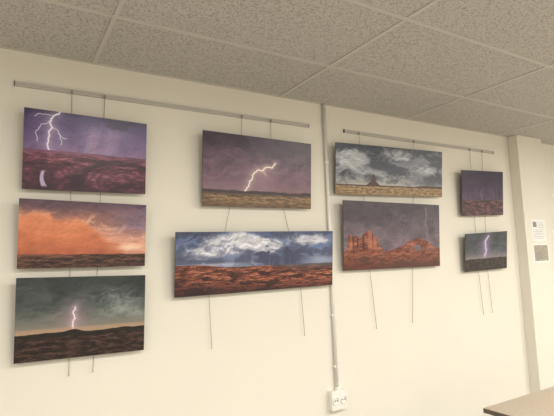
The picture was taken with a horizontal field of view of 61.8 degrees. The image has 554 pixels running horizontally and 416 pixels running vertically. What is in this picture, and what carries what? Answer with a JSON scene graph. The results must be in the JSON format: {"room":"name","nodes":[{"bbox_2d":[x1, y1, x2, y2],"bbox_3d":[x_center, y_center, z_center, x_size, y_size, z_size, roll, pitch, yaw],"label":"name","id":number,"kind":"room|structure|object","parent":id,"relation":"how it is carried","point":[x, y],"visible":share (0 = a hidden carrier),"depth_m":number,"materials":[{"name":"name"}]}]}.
{"room":"art gallery","nodes":[
{"label":"art gallery","id":0,"kind":"room"},
{"bbox_2d":[0,48,553,415],"bbox_3d":[0.398,0.598,3.397,10.900,2.742,0.150,2,-7,-31],"label":"wall","id":1,"kind":"structure","parent":0,"point":[453,359],"depth_m":3.04,"materials":[{"name":"paint"}]},
{"bbox_2d":[13,275,144,363],"bbox_3d":[-1.011,0.564,2.417,0.625,0.423,0.080,2,-7,-31],"label":"print","id":2,"kind":"object","parent":1,"relation":"attached to","point":[56,317],"visible":1,"depth_m":2.38,"materials":[{"name":"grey fabric"}]},
{"bbox_2d":[17,198,145,268],"bbox_3d":[-1.022,0.141,2.467,0.628,0.356,0.080,2,-7,-31],"label":"print","id":3,"kind":"object","parent":1,"relation":"attached to","point":[51,233],"visible":1,"depth_m":2.43,"materials":[{"name":"orange fabric"}]},
{"bbox_2d":[22,107,146,193],"bbox_3d":[-1.030,-0.293,2.520,0.621,0.415,0.080,2,-7,-31],"label":"print","id":4,"kind":"object","parent":1,"relation":"attached to","point":[62,151],"visible":1,"depth_m":2.48,"materials":[{"name":"purple fabric"}]},
{"bbox_2d":[14,80,308,127],"bbox_3d":[-0.568,-0.622,2.880,1.857,0.026,0.015,2,-7,-31],"label":"rail","id":5,"kind":"object","parent":1,"relation":"attached to","point":[16,83],"visible":1,"depth_m":2.76,"materials":[{"name":"silver metal"}]},
{"bbox_2d":[68,90,72,375],"bbox_3d":[-1.097,0.109,2.453,0.016,1.516,0.007,2,-7,-31],"label":"hanging wire","id":6,"kind":"object","parent":5,"relation":"hanging from","point":[71,90],"visible":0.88,"depth_m":2.52,"materials":[{"name":"silver metal"}]},
{"bbox_2d":[92,95,105,371],"bbox_3d":[-0.970,0.112,2.529,0.058,1.513,0.007,2,-7,-31],"label":"hanging wire","id":7,"kind":"object","parent":5,"relation":"hanging from","point":[104,95],"visible":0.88,"depth_m":2.55,"materials":[{"name":"silver metal"}]},
{"bbox_2d":[209,115,242,348],"bbox_3d":[-0.316,0.116,2.922,0.264,1.478,0.007,2,-7,-31],"label":"hanging wire","id":8,"kind":"object","parent":5,"relation":"hanging from","point":[241,115],"visible":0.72,"depth_m":2.91,"materials":[{"name":"silver metal"}]},
{"bbox_2d":[270,119,304,335],"bbox_3d":[0.071,0.127,3.154,0.220,1.476,0.007,2,-7,-31],"label":"hanging wire","id":9,"kind":"object","parent":5,"relation":"hanging from","point":[270,119],"visible":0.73,"depth_m":3.15,"materials":[{"name":"silver metal"}]},
{"bbox_2d":[174,231,332,297],"bbox_3d":[-0.110,0.343,2.989,1.144,0.387,0.080,2,-7,-31],"label":"print","id":10,"kind":"object","parent":1,"relation":"attached to","point":[206,263],"visible":1,"depth_m":2.93,"materials":[{"name":"multicoloured fabric"}]},
{"bbox_2d":[202,130,310,208],"bbox_3d":[-0.120,-0.232,3.060,0.809,0.466,0.080,2,-7,-31],"label":"print","id":11,"kind":"object","parent":1,"relation":"attached to","point":[238,170],"visible":1,"depth_m":3.02,"materials":[{"name":"purple fabric"}]},
{"bbox_2d":[322,104,338,386],"bbox_3d":[0.380,0.241,3.329,0.032,2.036,0.028,2,-7,-31],"label":"cable conduit","id":12,"kind":"object","parent":1,"relation":"attached to","point":[326,161],"visible":0.71,"depth_m":3.33,"materials":[{"name":"white plastic"}]},
{"bbox_2d":[328,387,347,410],"bbox_3d":[0.423,1.313,3.198,0.136,0.145,0.052,2,-7,-31],"label":"wall socket","id":13,"kind":"object","parent":1,"relation":"attached to","point":[337,398],"visible":1,"depth_m":3.18,"materials":[{"name":"white plastic"}]},
{"bbox_2d":[335,142,441,196],"bbox_3d":[0.909,-0.288,3.686,1.151,0.410,0.080,2,-7,-31],"label":"print","id":14,"kind":"object","parent":1,"relation":"attached to","point":[360,169],"visible":1,"depth_m":3.63,"materials":[{"name":"grey fabric"}]},
{"bbox_2d":[343,200,439,270],"bbox_3d":[0.906,0.214,3.618,1.021,0.510,0.080,2,-7,-31],"label":"print","id":15,"kind":"object","parent":1,"relation":"attached to","point":[376,235],"visible":1,"depth_m":3.57,"materials":[{"name":"multicoloured fabric"}]},
{"bbox_2d":[343,129,493,153],"bbox_3d":[1.296,-0.560,3.994,1.837,0.026,0.015,2,-7,-31],"label":"rail","id":16,"kind":"object","parent":1,"relation":"attached to","point":[344,130],"visible":1,"depth_m":3.89,"materials":[{"name":"silver metal"}]},
{"bbox_2d":[358,132,376,328],"bbox_3d":[0.688,0.158,3.521,0.081,1.497,0.007,2,-7,-31],"label":"hanging wire","id":17,"kind":"object","parent":16,"relation":"hanging from","point":[358,132],"visible":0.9,"depth_m":3.48,"materials":[{"name":"silver metal"}]},
{"bbox_2d":[412,140,414,322],"bbox_3d":[1.113,0.168,3.775,0.161,1.489,0.007,2,-7,-31],"label":"hanging wire","id":18,"kind":"object","parent":16,"relation":"hanging from","point":[413,140],"visible":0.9,"depth_m":3.69,"materials":[{"name":"silver metal"}]},
{"bbox_2d":[469,148,483,314],"bbox_3d":[1.801,0.199,4.185,0.026,1.505,0.007,2,-7,-31],"label":"hanging wire","id":19,"kind":"object","parent":16,"relation":"hanging from","point":[469,148],"visible":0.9,"depth_m":4.14,"materials":[{"name":"silver metal"}]},
{"bbox_2d":[481,150,492,312],"bbox_3d":[1.931,0.200,4.263,0.070,1.499,0.007,2,-7,-31],"label":"hanging wire","id":20,"kind":"object","parent":16,"relation":"hanging from","point":[481,150],"visible":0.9,"depth_m":4.26,"materials":[{"name":"silver metal"}]},
{"bbox_2d":[461,170,502,215],"bbox_3d":[1.872,-0.133,4.245,0.597,0.427,0.080,2,-7,-31],"label":"print","id":21,"kind":"object","parent":1,"relation":"attached to","point":[481,191],"visible":1,"depth_m":4.21,"materials":[{"name":"purple fabric"}]},
{"bbox_2d":[464,231,506,271],"bbox_3d":[1.875,0.387,4.178,0.600,0.355,0.080,2,-7,-31],"label":"print","id":22,"kind":"object","parent":1,"relation":"attached to","point":[488,250],"visible":1,"depth_m":4.15,"materials":[{"name":"grey fabric"}]},
{"bbox_2d":[0,0,553,144],"bbox_3d":[1.977,-1.172,0.852,10.900,0.100,6.500,2,-7,-31],"label":"ceiling","id":23,"kind":"structure","parent":0,"point":[321,31],"depth_m":2.50,"materials":[{"name":"tile"}]},
{"bbox_2d":[0,0,553,145],"bbox_3d":[1.979,-1.120,0.846,10.600,0.006,6.200,2,-7,-31],"label":"grid","id":24,"kind":"object","parent":23,"relation":"attached to","point":[115,16],"depth_m":2.56,"materials":[{"name":"white metal"}]},
{"bbox_2d":[507,135,553,392],"bbox_3d":[2.554,0.652,4.540,0.425,2.742,0.100,2,-7,-31],"label":"wall pillar","id":25,"kind":"structure","parent":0,"point":[525,153],"depth_m":4.48,"materials":[{"name":"paint"}]},
{"bbox_2d":[531,219,546,240],"bbox_3d":[2.574,0.218,4.550,0.235,0.215,0.002,2,-7,-31],"label":"paper","id":26,"kind":"object","parent":25,"relation":"attached to","point":[538,225],"visible":1,"depth_m":4.55,"materials":[{"name":"paper"}]},
{"bbox_2d":[532,243,549,262],"bbox_3d":[2.586,0.439,4.527,0.275,0.190,0.003,2,-7,-31],"label":"paper","id":27,"kind":"object","parent":25,"relation":"attached to","point":[540,250],"visible":1,"depth_m":4.52,"materials":[{"name":"paper"}]},
{"bbox_3d":[2.073,1.651,0.536,10.900,0.100,6.500,2,-7,-31],"label":"floor","id":28,"kind":"structure","parent":0,"visible":0},
{"bbox_2d":[483,386,553,415],"bbox_3d":[2.043,1.454,2.585,1.604,0.750,0.799,2,-7,-31],"label":"table","id":29,"kind":"object","parent":28,"relation":"on","point":[539,403],"visible":1,"depth_m":2.56,"materials":[{"name":"laminate"}]}
]}

